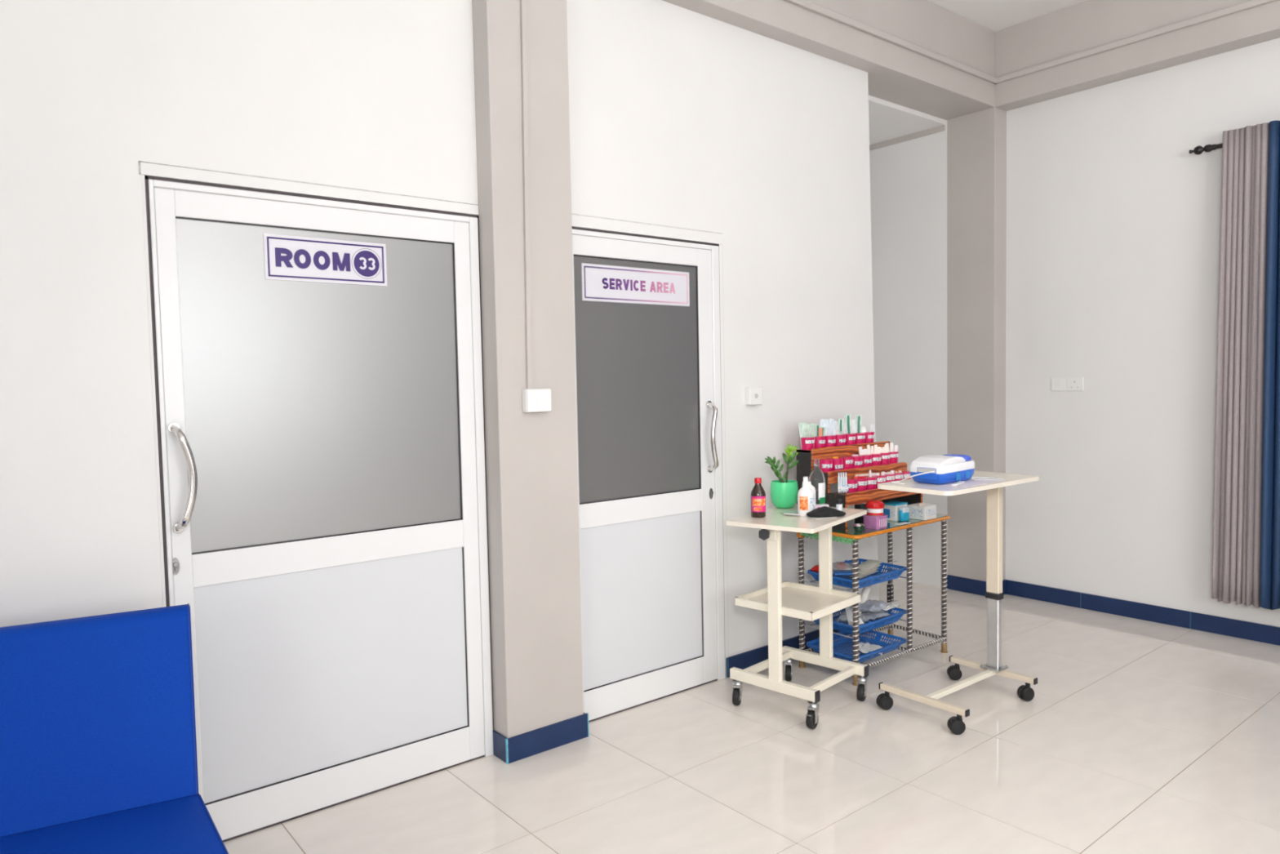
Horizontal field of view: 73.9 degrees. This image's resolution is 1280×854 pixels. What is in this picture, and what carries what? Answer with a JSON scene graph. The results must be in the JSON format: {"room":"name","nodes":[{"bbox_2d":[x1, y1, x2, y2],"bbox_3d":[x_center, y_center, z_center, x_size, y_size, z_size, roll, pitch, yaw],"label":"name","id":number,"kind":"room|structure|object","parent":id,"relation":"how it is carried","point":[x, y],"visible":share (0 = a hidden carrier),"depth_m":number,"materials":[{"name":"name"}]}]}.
{"room":"hospital ward","nodes":[
{"label":"hospital ward","id":0,"kind":"room"},
{"bbox_2d":[0,0,878,676],"bbox_3d":[-1.464,-0.467,2.678,7.140,3.612,0.160,-4,4,-39],"label":"wall","id":1,"kind":"structure","parent":0,"point":[679,117],"depth_m":2.90,"materials":[{"name":"paint"}]},
{"bbox_2d":[137,160,478,607],"bbox_3d":[-1.034,0.247,2.946,1.130,2.140,0.006,-4,4,-39],"label":"trim","id":2,"kind":"structure","parent":1,"relation":"attached to","point":[145,168],"depth_m":2.72,"materials":[{"name":"metal"}]},
{"bbox_2d":[144,175,493,841],"bbox_3d":[-1.023,0.269,2.946,1.116,2.098,0.123,-4,4,-39],"label":"door","id":3,"kind":"structure","parent":1,"relation":"in","point":[322,469],"depth_m":2.91,"materials":[{"name":"grey"}]},
{"bbox_2d":[262,233,386,286],"bbox_3d":[-1.062,-0.565,2.898,0.412,0.148,0.005,-4,4,-39],"label":"door sign","id":4,"kind":"object","parent":3,"relation":"attached to","point":[286,257],"visible":1,"depth_m":2.89,"materials":[{"name":"white plastic"}]},
{"bbox_2d":[572,226,725,722],"bbox_3d":[0.040,0.202,3.805,0.935,2.098,0.123,-4,4,-39],"label":"door","id":5,"kind":"structure","parent":1,"relation":"in","point":[648,394],"depth_m":3.82,"materials":[{"name":"grey"}]},
{"bbox_2d":[581,262,689,306],"bbox_3d":[-0.007,-0.623,3.752,0.606,0.156,0.005,-4,4,-39],"label":"door sign","id":6,"kind":"object","parent":5,"relation":"attached to","point":[600,282],"visible":1,"depth_m":3.74,"materials":[{"name":"white plastic"}]},
{"bbox_2d":[571,213,728,657],"bbox_3d":[0.047,0.125,3.820,0.946,2.056,0.006,-4,4,-39],"label":"trim","id":7,"kind":"structure","parent":1,"relation":"attached to","point":[577,220],"depth_m":3.98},
{"bbox_2d":[745,386,762,404],"bbox_3d":[0.563,-0.153,4.207,0.088,0.088,0.040,-4,4,-39],"label":"light switch","id":8,"kind":"object","parent":1,"relation":"attached to","point":[753,395],"visible":1,"depth_m":4.19,"materials":[{"name":"white plastic"}]},
{"bbox_2d":[725,622,875,677],"bbox_3d":[0.911,1.147,4.555,1.252,0.096,0.012,-4,4,-39],"label":"baseboard","id":9,"kind":"structure","parent":1,"relation":"attached to","point":[742,660],"depth_m":4.29,"materials":[{"name":"blue tile"}]},
{"bbox_2d":[471,0,583,737],"bbox_3d":[-0.438,-0.522,3.334,0.356,3.612,0.112,-4,4,-39],"label":"column","id":10,"kind":"structure","parent":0,"point":[531,466],"depth_m":3.29,"materials":[{"name":"paint"}]},
{"bbox_2d":[520,0,532,389],"bbox_3d":[-0.435,-1.002,3.238,0.043,1.714,0.014,-4,4,-39],"label":"cable conduit","id":11,"kind":"object","parent":10,"relation":"attached to","point":[523,24],"visible":1,"depth_m":3.24,"materials":[{"name":"plastic"}]},
{"bbox_2d":[522,388,551,412],"bbox_3d":[-0.397,-0.102,3.285,0.111,0.089,0.040,-4,4,-39],"label":"light switch","id":12,"kind":"object","parent":10,"relation":"attached to","point":[534,400],"visible":1,"depth_m":3.26,"materials":[{"name":"white plastic"}]},
{"bbox_2d":[493,712,589,764],"bbox_3d":[-0.398,1.233,3.425,0.384,0.097,0.121,-4,4,-39],"label":"baseboard","id":13,"kind":"structure","parent":10,"relation":"attached to","point":[533,742],"depth_m":3.35,"materials":[{"name":"blue tile"}]},
{"bbox_2d":[223,578,1279,853],"bbox_3d":[0.428,1.394,1.474,8.382,0.050,8.000,-4,4,-39],"label":"floor","id":14,"kind":"structure","parent":0,"point":[1135,735],"depth_m":3.15,"materials":[{"name":"beige tile"}]},
{"bbox_2d":[0,603,228,853],"bbox_3d":[-1.523,0.956,1.900,1.087,0.857,0.733,-3,3,-28],"label":"sofa","id":15,"kind":"object","parent":14,"relation":"on","point":[98,740],"visible":1,"depth_m":2.15,"materials":[{"name":"blue plastic"}]},
{"bbox_2d":[725,504,868,728],"bbox_3d":[0.712,0.815,3.797,0.476,0.848,0.631,2,4,44],"label":"trolley","id":16,"kind":"object","parent":14,"relation":"on","point":[793,599],"visible":0.99,"depth_m":3.74,"materials":[{"name":"beige plastic"}]},
{"bbox_2d":[751,477,765,517],"bbox_3d":[0.521,0.310,3.748,0.067,0.172,0.067,-4,4,-39],"label":"medicine bottle","id":17,"kind":"object","parent":16,"relation":"on","point":[757,492],"visible":1,"depth_m":3.72,"materials":[{"name":"glass"}]},
{"bbox_2d":[752,497,764,506],"bbox_3d":[0.521,0.329,3.723,0.056,0.032,0.015,-1,3,0],"label":"print","id":18,"kind":"object","parent":17,"relation":"attached to","point":[756,501],"depth_m":3.72},
{"bbox_2d":[764,443,798,508],"bbox_3d":[0.672,0.228,3.998,0.144,0.303,0.130,-4,4,-39],"label":"potted plant","id":19,"kind":"object","parent":16,"relation":"on","point":[784,493],"visible":1,"depth_m":3.98,"materials":[{"name":"green plant"}]},
{"bbox_2d":[780,510,797,513],"bbox_3d":[0.696,0.386,3.825,0.124,0.005,0.123,-4,4,-39],"label":"saucer","id":20,"kind":"object","parent":16,"relation":"on","point":[785,511],"visible":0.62,"depth_m":3.85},
{"bbox_2d":[734,580,860,621],"bbox_3d":[0.708,0.774,3.815,0.402,0.036,0.402,2,4,44],"label":"tray","id":21,"kind":"object","parent":16,"relation":"on","point":[801,601],"depth_m":3.79,"materials":[{"name":"beige metal"}]},
{"bbox_2d":[797,476,813,515],"bbox_3d":[0.731,0.305,3.753,0.071,0.172,0.051,-1,3,-2],"label":"spray bottle","id":22,"kind":"object","parent":16,"relation":"on","point":[805,495],"visible":0.96,"depth_m":3.73,"materials":[{"name":"white plastic"}]},
{"bbox_2d":[808,481,815,505],"bbox_3d":[0.758,0.316,3.821,0.063,0.143,0.044,-1,3,-2],"label":"spray bottle","id":23,"kind":"object","parent":16,"relation":"on","point":[812,487],"visible":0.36,"depth_m":3.81,"materials":[{"name":"white plastic"}]},
{"bbox_2d":[808,458,825,504],"bbox_3d":[0.809,0.264,3.890,0.085,0.238,0.074,-4,4,-39],"label":"bottle","id":24,"kind":"object","parent":16,"relation":"on","point":[816,477],"visible":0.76,"depth_m":3.86,"materials":[{"name":"black plastic"}]},
{"bbox_2d":[813,503,829,509],"bbox_3d":[0.810,0.367,3.820,0.070,0.038,0.033,-2,3,-10],"label":"box","id":25,"kind":"object","parent":16,"relation":"on","point":[819,505],"visible":0.27,"depth_m":3.81,"materials":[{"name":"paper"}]},
{"bbox_2d":[806,506,846,517],"bbox_3d":[0.815,0.369,3.724,0.176,0.040,0.088,-2,3,-10],"label":"pouch","id":26,"kind":"object","parent":16,"relation":"on","point":[824,511],"visible":1,"depth_m":3.69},
{"bbox_2d":[835,498,842,511],"bbox_3d":[0.897,0.355,3.833,0.029,0.058,0.029,-4,4,-39],"label":"vial","id":27,"kind":"object","parent":16,"relation":"on","point":[838,504],"visible":0.77,"depth_m":3.82,"materials":[{"name":"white plastic"}]},
{"bbox_2d":[796,513,950,685],"bbox_3d":[1.210,0.836,4.362,0.830,0.726,0.398,-4,4,-38],"label":"stand","id":28,"kind":"object","parent":14,"relation":"on","point":[851,535],"depth_m":4.26,"materials":[{"name":"silver metal"}]},
{"bbox_2d":[806,629,906,662],"bbox_3d":[1.090,1.099,4.284,0.433,0.054,0.318,-4,4,-40],"label":"plastic basket","id":29,"kind":"object","parent":28,"relation":"on","point":[886,647],"visible":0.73,"depth_m":4.32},
{"bbox_2d":[858,641,882,655],"bbox_3d":[1.143,1.105,4.252,0.134,0.032,0.134,0,3,16],"label":"pouch","id":30,"kind":"object","parent":29,"relation":"in","point":[866,647],"visible":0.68,"depth_m":4.24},
{"bbox_2d":[807,558,906,588],"bbox_3d":[1.093,0.738,4.281,0.433,0.060,0.310,-4,4,-38],"label":"plastic basket","id":31,"kind":"object","parent":28,"relation":"in","point":[874,578],"visible":0.6,"depth_m":4.22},
{"bbox_2d":[810,564,818,572],"bbox_3d":[0.895,0.713,4.274,0.061,0.039,0.077,0,3,25],"label":"packet","id":32,"kind":"object","parent":31,"relation":"in","point":[815,568],"visible":0.52,"depth_m":4.25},
{"bbox_2d":[832,569,852,575],"bbox_3d":[0.999,0.711,4.152,0.110,0.012,0.070,-1,3,4],"label":"plastic tray","id":33,"kind":"object","parent":31,"relation":"in","point":[837,572],"visible":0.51,"depth_m":4.13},
{"bbox_2d":[849,569,879,577],"bbox_3d":[1.153,0.750,4.358,0.206,0.011,0.063,-6,6,-44],"label":"paper packet","id":34,"kind":"object","parent":31,"relation":"in","point":[875,571],"visible":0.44,"depth_m":4.33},
{"bbox_2d":[850,568,879,577],"bbox_3d":[1.147,0.740,4.347,0.063,0.011,0.206,2,6,42],"label":"paper packet","id":35,"kind":"object","parent":34,"relation":"on","point":[860,575],"visible":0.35,"depth_m":4.31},
{"bbox_2d":[858,566,879,574],"bbox_3d":[1.158,0.730,4.351,0.063,0.013,0.206,1,4,39],"label":"paper packet","id":36,"kind":"object","parent":35,"relation":"on","point":[868,571],"visible":0.44,"depth_m":4.31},
{"bbox_2d":[858,564,880,573],"bbox_3d":[1.151,0.720,4.340,0.206,0.012,0.063,-6,6,-44],"label":"paper packet","id":37,"kind":"object","parent":36,"relation":"on","point":[860,571],"visible":0.39,"depth_m":4.31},
{"bbox_2d":[857,561,881,570],"bbox_3d":[1.163,0.709,4.344,0.062,0.013,0.206,2,4,42],"label":"paper packet","id":38,"kind":"object","parent":37,"relation":"on","point":[878,562],"visible":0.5,"depth_m":4.32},
{"bbox_2d":[857,559,879,568],"bbox_3d":[1.156,0.699,4.333,0.063,0.012,0.206,1,5,39],"label":"paper packet","id":39,"kind":"object","parent":38,"relation":"on","point":[869,562],"visible":0.94,"depth_m":4.32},
{"label":"packet","id":40,"kind":"object","parent":31,"relation":"in","visible":0},
{"bbox_2d":[832,561,848,569],"bbox_3d":[1.013,0.701,4.283,0.058,0.040,0.077,1,4,41],"label":"packet","id":41,"kind":"object","parent":40,"relation":"on","point":[840,566],"visible":0.94,"depth_m":4.26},
{"bbox_2d":[795,440,922,531],"bbox_3d":[1.136,0.284,4.360,0.646,0.386,0.313,-4,4,-39],"label":"rack","id":42,"kind":"object","parent":28,"relation":"on","point":[806,458],"visible":0.55,"depth_m":4.24,"materials":[{"name":"brown wood"}]},
{"bbox_2d":[800,436,814,449],"bbox_3d":[0.835,0.082,4.249,0.074,0.061,0.074,-4,4,-39],"label":"cup","id":43,"kind":"object","parent":42,"relation":"on","point":[807,443],"visible":0.92,"depth_m":4.22,"materials":[{"name":"plastic"}]},
{"bbox_2d":[798,422,805,447],"bbox_3d":[0.812,0.044,4.237,0.043,0.134,0.004,-1,3,-2],"label":"pack","id":44,"kind":"object","parent":43,"relation":"in","point":[801,425],"visible":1,"depth_m":4.24},
{"bbox_2d":[808,424,813,436],"bbox_3d":[0.846,0.048,4.249,0.037,0.121,0.010,0,3,14],"label":"pack","id":45,"kind":"object","parent":43,"relation":"in","point":[810,426],"visible":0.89,"depth_m":4.24},
{"bbox_2d":[813,435,825,448],"bbox_3d":[0.900,0.078,4.301,0.074,0.061,0.074,-4,4,-39],"label":"cup","id":46,"kind":"object","parent":42,"relation":"on","point":[820,442],"visible":0.65,"depth_m":4.27,"materials":[{"name":"plastic"}]},
{"bbox_2d":[818,458,833,471],"bbox_3d":[0.914,0.189,4.192,0.074,0.061,0.074,-4,4,-39],"label":"cup","id":47,"kind":"object","parent":42,"relation":"on","point":[825,464],"visible":0.86,"depth_m":4.16,"materials":[{"name":"plastic"}]},
{"bbox_2d":[824,435,835,447],"bbox_3d":[0.964,0.074,4.354,0.074,0.061,0.074,-4,4,-39],"label":"cup","id":48,"kind":"object","parent":42,"relation":"on","point":[830,440],"visible":0.59,"depth_m":4.32,"materials":[{"name":"plastic"}]},
{"bbox_2d":[820,418,827,435],"bbox_3d":[0.941,0.031,4.343,0.041,0.143,0.008,-1,3,-6],"label":"pack","id":49,"kind":"object","parent":48,"relation":"in","point":[822,421],"visible":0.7,"depth_m":4.34},
{"bbox_2d":[828,418,834,435],"bbox_3d":[0.977,0.029,4.352,0.036,0.144,0.010,-2,3,-10],"label":"pack","id":50,"kind":"object","parent":48,"relation":"in","point":[831,423],"visible":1,"depth_m":4.35},
{"bbox_2d":[827,457,843,471],"bbox_3d":[0.976,0.185,4.243,0.074,0.061,0.074,-4,4,-39],"label":"cup","id":51,"kind":"object","parent":42,"relation":"on","point":[837,464],"visible":0.84,"depth_m":4.21,"materials":[{"name":"plastic"}]},
{"bbox_2d":[795,441,875,452],"bbox_3d":[1.063,0.104,4.435,0.645,0.012,0.095,-4,4,-39],"label":"shelf","id":52,"kind":"object","parent":42,"relation":"attached to","point":[852,447],"depth_m":4.33,"materials":[{"name":"red wood"}]},
{"bbox_2d":[835,434,845,445],"bbox_3d":[1.028,0.070,4.405,0.074,0.061,0.074,-4,4,-39],"label":"cup","id":53,"kind":"object","parent":42,"relation":"on","point":[840,438],"visible":0.7,"depth_m":4.37,"materials":[{"name":"plastic"}]},
{"bbox_2d":[837,417,843,434],"bbox_3d":[1.039,0.026,4.406,0.028,0.140,0.008,-1,3,-5],"label":"pack","id":54,"kind":"object","parent":53,"relation":"in","point":[840,424],"visible":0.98,"depth_m":4.40},
{"bbox_2d":[837,472,848,493],"bbox_3d":[0.977,0.270,4.104,0.052,0.100,0.018,-2,3,-10],"label":"blister pack","id":55,"kind":"object","parent":42,"relation":"on","point":[842,486],"visible":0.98,"depth_m":4.10},
{"bbox_2d":[838,456,853,469],"bbox_3d":[1.037,0.182,4.292,0.074,0.061,0.074,-4,4,-39],"label":"cup","id":56,"kind":"object","parent":42,"relation":"on","point":[847,462],"visible":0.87,"depth_m":4.26,"materials":[{"name":"plastic"}]},
{"bbox_2d":[843,433,855,444],"bbox_3d":[1.092,0.066,4.457,0.074,0.061,0.074,-4,4,-39],"label":"cup","id":57,"kind":"object","parent":42,"relation":"on","point":[850,437],"visible":0.76,"depth_m":4.43,"materials":[{"name":"plastic"}]},
{"bbox_2d":[844,413,852,433],"bbox_3d":[1.093,0.013,4.458,0.041,0.159,0.008,-1,3,1],"label":"pack","id":58,"kind":"object","parent":57,"relation":"in","point":[848,428],"visible":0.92,"depth_m":4.46},
{"bbox_2d":[847,415,849,433],"bbox_3d":[1.093,0.001,4.454,0.010,0.120,0.002,-3,3,1],"label":"print","id":59,"kind":"object","parent":58,"relation":"attached to","point":[848,422],"depth_m":4.45},
{"bbox_2d":[847,478,857,492],"bbox_3d":[1.026,0.286,4.157,0.074,0.061,0.074,-4,4,-39],"label":"cup","id":60,"kind":"object","parent":42,"relation":"on","point":[851,482],"visible":0.78,"depth_m":4.13,"materials":[{"name":"plastic"}]},
{"bbox_2d":[831,488,876,494],"bbox_3d":[1.194,0.313,4.290,0.617,0.012,0.103,-4,4,-39],"label":"shelf","id":61,"kind":"object","parent":42,"relation":"attached to","point":[873,491],"depth_m":4.12,"materials":[{"name":"red wood"}]},
{"bbox_2d":[848,455,862,468],"bbox_3d":[1.099,0.178,4.342,0.074,0.061,0.074,-4,4,-39],"label":"cup","id":62,"kind":"object","parent":42,"relation":"on","point":[857,460],"visible":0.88,"depth_m":4.31,"materials":[{"name":"plastic"}]},
{"bbox_2d":[852,432,865,444],"bbox_3d":[1.156,0.061,4.509,0.074,0.061,0.074,-4,4,-39],"label":"cup","id":63,"kind":"object","parent":42,"relation":"on","point":[860,437],"visible":0.7,"depth_m":4.48,"materials":[{"name":"plastic"}]},
{"bbox_2d":[854,414,862,432],"bbox_3d":[1.157,0.012,4.505,0.034,0.152,0.008,1,3,1],"label":"pack","id":64,"kind":"object","parent":63,"relation":"in","point":[858,428],"visible":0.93,"depth_m":4.50},
{"bbox_2d":[851,476,866,491],"bbox_3d":[1.085,0.282,4.206,0.074,0.061,0.074,-4,4,-39],"label":"cup","id":65,"kind":"object","parent":42,"relation":"on","point":[861,482],"visible":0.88,"depth_m":4.17,"materials":[{"name":"plastic"}]},
{"bbox_2d":[857,454,871,466],"bbox_3d":[1.160,0.174,4.391,0.074,0.061,0.074,-4,4,-39],"label":"cup","id":66,"kind":"object","parent":42,"relation":"on","point":[867,459],"visible":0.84,"depth_m":4.36,"materials":[{"name":"plastic"}]},
{"bbox_2d":[861,431,874,443],"bbox_3d":[1.220,0.058,4.561,0.074,0.061,0.074,-4,4,-39],"label":"cup","id":67,"kind":"object","parent":42,"relation":"on","point":[869,436],"visible":0.66,"depth_m":4.53,"materials":[{"name":"plastic"}]},
{"bbox_2d":[864,475,876,489],"bbox_3d":[1.145,0.279,4.254,0.074,0.061,0.074,-4,4,-39],"label":"cup","id":68,"kind":"object","parent":42,"relation":"on","point":[871,481],"visible":0.78,"depth_m":4.22,"materials":[{"name":"plastic"}]},
{"bbox_2d":[870,453,881,466],"bbox_3d":[1.221,0.170,4.441,0.074,0.061,0.074,-4,4,-39],"label":"cup","id":69,"kind":"object","parent":42,"relation":"on","point":[876,458],"visible":0.77,"depth_m":4.41,"materials":[{"name":"plastic"}]},
{"bbox_2d":[875,474,885,488],"bbox_3d":[1.205,0.275,4.303,0.074,0.061,0.074,-4,4,-39],"label":"cup","id":70,"kind":"object","parent":42,"relation":"on","point":[880,478],"visible":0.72,"depth_m":4.27,"materials":[{"name":"plastic"}]},
{"bbox_2d":[880,452,890,464],"bbox_3d":[1.283,0.166,4.491,0.074,0.061,0.074,-4,4,-39],"label":"cup","id":71,"kind":"object","parent":42,"relation":"on","point":[885,456],"visible":0.73,"depth_m":4.46,"materials":[{"name":"plastic"}]},
{"bbox_2d":[880,473,894,482],"bbox_3d":[1.265,0.271,4.351,0.074,0.061,0.074,-4,4,-39],"label":"cup","id":72,"kind":"object","parent":42,"relation":"on","point":[889,477],"visible":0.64,"depth_m":4.32,"materials":[{"name":"plastic"}]},
{"bbox_2d":[889,451,898,463],"bbox_3d":[1.341,0.163,4.538,0.074,0.061,0.074,-4,4,-39],"label":"cup","id":73,"kind":"object","parent":42,"relation":"on","point":[894,455],"visible":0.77,"depth_m":4.51,"materials":[{"name":"plastic"}]},
{"bbox_2d":[893,471,903,481],"bbox_3d":[1.324,0.267,4.399,0.074,0.061,0.074,-4,4,-39],"label":"cup","id":74,"kind":"object","parent":42,"relation":"on","point":[898,476],"visible":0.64,"depth_m":4.37,"materials":[{"name":"plastic"}]},
{"bbox_2d":[897,471,911,479],"bbox_3d":[1.384,0.264,4.448,0.074,0.061,0.074,-4,4,-39],"label":"cup","id":75,"kind":"object","parent":42,"relation":"on","point":[906,473],"visible":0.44,"depth_m":4.41,"materials":[{"name":"plastic"}]},
{"bbox_2d":[852,522,866,531],"bbox_3d":[1.051,0.481,4.074,0.064,0.026,0.110,0,3,28],"label":"dish","id":76,"kind":"object","parent":28,"relation":"on","point":[858,526],"visible":1,"depth_m":4.05,"materials":[{"name":"silver metal"}]},
{"bbox_2d":[813,604,906,633],"bbox_3d":[1.098,0.959,4.293,0.438,0.060,0.306,-4,4,-39],"label":"plastic basket","id":77,"kind":"object","parent":28,"relation":"in","point":[870,624],"visible":0.49,"depth_m":4.21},
{"bbox_2d":[858,610,889,621],"bbox_3d":[1.164,0.950,4.298,0.175,0.042,0.126,-2,3,-22],"label":"packet","id":78,"kind":"object","parent":77,"relation":"in","point":[864,616],"visible":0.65,"depth_m":4.26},
{"bbox_2d":[884,602,900,609],"bbox_3d":[1.260,0.910,4.315,0.052,0.019,0.164,2,4,45],"label":"packet","id":79,"kind":"object","parent":77,"relation":"in","point":[892,605],"visible":0.73,"depth_m":4.32,"materials":[{"name":"plastic"}]},
{"label":"packet","id":80,"kind":"object","parent":77,"relation":"in","visible":0},
{"label":"packet","id":81,"kind":"object","parent":80,"relation":"on","visible":0},
{"bbox_2d":[858,586,871,615],"bbox_3d":[1.129,0.879,4.310,0.030,0.126,0.124,2,4,43],"label":"paper packet","id":82,"kind":"object","parent":81,"relation":"on","point":[867,588],"visible":0.7,"depth_m":4.32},
{"bbox_2d":[858,599,890,612],"bbox_3d":[1.169,0.896,4.272,0.125,0.039,0.176,1,4,40],"label":"packet","id":83,"kind":"object","parent":81,"relation":"on","point":[874,606],"visible":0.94,"depth_m":4.24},
{"bbox_2d":[854,502,866,524],"bbox_3d":[1.093,0.434,4.205,0.060,0.105,0.040,-4,4,-45],"label":"carton","id":84,"kind":"object","parent":28,"relation":"on","point":[859,506],"visible":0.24,"depth_m":4.18,"materials":[{"name":"black cardboard"}]},
{"bbox_2d":[862,514,887,528],"bbox_3d":[1.145,0.458,4.140,0.092,0.062,0.092,-4,4,-40],"label":"carton","id":85,"kind":"object","parent":28,"relation":"on","point":[871,522],"visible":0.86,"depth_m":4.11,"materials":[{"name":"cardboard"}]},
{"bbox_2d":[866,500,884,515],"bbox_3d":[1.143,0.393,4.137,0.086,0.069,0.086,-4,4,-39],"label":"plastic jar","id":86,"kind":"object","parent":85,"relation":"on","point":[874,508],"visible":0.99,"depth_m":4.10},
{"bbox_2d":[883,500,907,520],"bbox_3d":[1.308,0.430,4.364,0.104,0.086,0.084,-4,4,-39],"label":"carton","id":87,"kind":"object","parent":28,"relation":"on","point":[891,508],"visible":0.77,"depth_m":4.33,"materials":[{"name":"cardboard"}]},
{"bbox_2d":[883,508,889,518],"bbox_3d":[1.260,0.441,4.345,0.001,0.046,0.038,-4,4,-39],"label":"print","id":88,"kind":"object","parent":87,"relation":"attached to","point":[886,511],"depth_m":4.34},
{"bbox_2d":[898,506,909,521],"bbox_3d":[1.336,0.440,4.306,0.058,0.073,0.029,-3,4,-33],"label":"packet","id":89,"kind":"object","parent":28,"relation":"on","point":[904,511],"visible":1,"depth_m":4.29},
{"bbox_2d":[907,502,936,520],"bbox_3d":[1.451,0.430,4.379,0.108,0.080,0.101,-4,4,-39],"label":"carton","id":90,"kind":"object","parent":28,"relation":"on","point":[919,511],"visible":0.98,"depth_m":4.34,"materials":[{"name":"cardboard"}]},
{"bbox_2d":[911,507,922,517],"bbox_3d":[1.412,0.438,4.343,0.001,0.042,0.068,-4,4,-39],"label":"print","id":91,"kind":"object","parent":90,"relation":"attached to","point":[915,512],"depth_m":4.34},
{"bbox_2d":[925,508,935,516],"bbox_3d":[1.483,0.435,4.341,0.086,0.032,0.001,-4,4,-39],"label":"print","id":92,"kind":"object","parent":90,"relation":"attached to","point":[929,512],"depth_m":4.34},
{"bbox_2d":[875,471,1039,734],"bbox_3d":[1.387,0.728,3.737,0.730,1.000,0.430,-4,4,-38],"label":"table","id":93,"kind":"object","parent":14,"relation":"on","point":[994,594],"visible":0.98,"depth_m":3.85,"materials":[{"name":"white plastic"}]},
{"bbox_2d":[890,453,974,484],"bbox_3d":[1.262,0.178,3.651,0.376,0.112,0.209,-4,4,-38],"label":"nebuliser","id":94,"kind":"object","parent":93,"relation":"on","point":[946,468],"visible":1,"depth_m":3.58,"materials":[{"name":"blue plastic"}]},
{"bbox_2d":[939,478,1004,487],"bbox_3d":[1.404,0.231,3.583,0.330,0.008,0.110,-4,4,-39],"label":"paper sheet","id":95,"kind":"object","parent":93,"relation":"on","point":[967,483],"depth_m":3.57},
{"bbox_2d":[662,0,995,119],"bbox_3d":[-1.058,-2.064,2.924,8.235,0.465,0.338,-4,4,-39],"label":"beam","id":96,"kind":"structure","parent":0,"point":[898,75],"depth_m":4.76,"materials":[{"name":"paint"}]},
{"bbox_2d":[783,0,996,84],"bbox_3d":[-0.943,-1.982,2.789,8.235,0.034,0.022,-4,4,-39],"label":"trim","id":97,"kind":"structure","parent":96,"relation":"attached to","point":[805,4],"depth_m":4.64,"materials":[{"name":"paint"}]},
{"bbox_2d":[868,95,946,145],"bbox_3d":[0.720,-2.049,5.662,2.035,0.132,1.670,-4,4,-39],"label":"ceiling","id":98,"kind":"structure","parent":0,"point":[887,120],"depth_m":5.57,"materials":[{"name":"paint"}]},
{"bbox_2d":[869,120,947,586],"bbox_3d":[1.659,-0.574,6.475,0.300,3.300,1.675,-4,4,-39],"label":"wall","id":99,"kind":"structure","parent":0,"point":[908,178],"depth_m":5.94,"materials":[{"name":"paint"}]},
{"bbox_2d":[869,124,945,151],"bbox_3d":[1.504,-2.015,6.306,0.012,0.036,1.660,-4,4,-39],"label":"trim","id":100,"kind":"structure","parent":99,"relation":"attached to","point":[941,128],"depth_m":5.87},
{"bbox_2d":[946,106,1006,581],"bbox_3d":[2.267,-0.700,5.671,0.247,3.612,0.333,-4,4,-39],"label":"column","id":101,"kind":"structure","parent":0,"point":[976,142],"depth_m":5.57,"materials":[{"name":"paint"}]},
{"bbox_2d":[946,574,1005,595],"bbox_3d":[2.259,1.058,5.723,0.147,0.096,0.343,-4,4,-39],"label":"baseboard","id":102,"kind":"structure","parent":101,"relation":"attached to","point":[954,583],"depth_m":5.69,"materials":[{"name":"paint"}]},
{"bbox_2d":[927,0,1086,31],"bbox_3d":[0.922,-2.261,0.580,8.682,0.100,6.500,-4,4,-39],"label":"ceiling","id":103,"kind":"structure","parent":0,"point":[995,15],"depth_m":5.04,"materials":[{"name":"paint"}]},
{"bbox_2d":[995,0,1279,111],"bbox_3d":[4.190,-2.178,3.102,0.147,0.465,5.992,-4,4,-39],"label":"beam","id":104,"kind":"structure","parent":0,"point":[1087,24],"depth_m":4.85,"materials":[{"name":"paint"}]},
{"bbox_2d":[996,0,1277,84],"bbox_3d":[4.126,-2.097,3.053,0.022,0.034,5.992,-4,4,-39],"label":"trim","id":105,"kind":"structure","parent":104,"relation":"attached to","point":[1252,3],"depth_m":4.71,"materials":[{"name":"paint"}]},
{"bbox_2d":[1004,37,1279,626],"bbox_3d":[4.331,-0.614,3.286,0.150,3.612,6.010,-4,4,-39],"label":"wall","id":106,"kind":"structure","parent":0,"point":[1113,225],"depth_m":5.01,"materials":[{"name":"paint"}]},
{"bbox_2d":[1051,377,1066,391],"bbox_3d":[2.613,-0.267,5.305,0.013,0.082,0.094,-4,4,-39],"label":"light switch","id":107,"kind":"object","parent":106,"relation":"attached to","point":[1057,384],"visible":1,"depth_m":5.30,"materials":[{"name":"white plastic"}]},
{"bbox_2d":[1066,377,1083,391],"bbox_3d":[2.675,-0.264,5.230,0.011,0.082,0.098,-4,4,-39],"label":"wall socket","id":108,"kind":"object","parent":106,"relation":"attached to","point":[1073,384],"visible":1,"depth_m":5.23,"materials":[{"name":"white plastic"}]},
{"bbox_2d":[1005,579,1279,645],"bbox_3d":[4.276,1.143,3.363,0.010,0.096,5.890,-4,4,-39],"label":"baseboard","id":109,"kind":"structure","parent":106,"relation":"attached to","point":[1248,630],"depth_m":4.96,"materials":[{"name":"blue tile"}]},
{"bbox_2d":[1188,142,1222,155],"bbox_3d":[3.956,-1.432,3.479,0.107,0.100,3.008,-4,4,-39],"label":"curtain rod","id":110,"kind":"object","parent":106,"relation":"attached to","point":[1197,150],"visible":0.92,"depth_m":4.55,"materials":[{"name":"brown metal"}]},
{"bbox_2d":[1211,120,1279,609],"bbox_3d":[3.939,-0.262,3.467,0.073,2.498,2.765,-4,4,-39],"label":"window curtain","id":111,"kind":"object","parent":110,"relation":"hanging from","point":[1246,545],"visible":1,"depth_m":4.42,"materials":[{"name":"grey fabric"}]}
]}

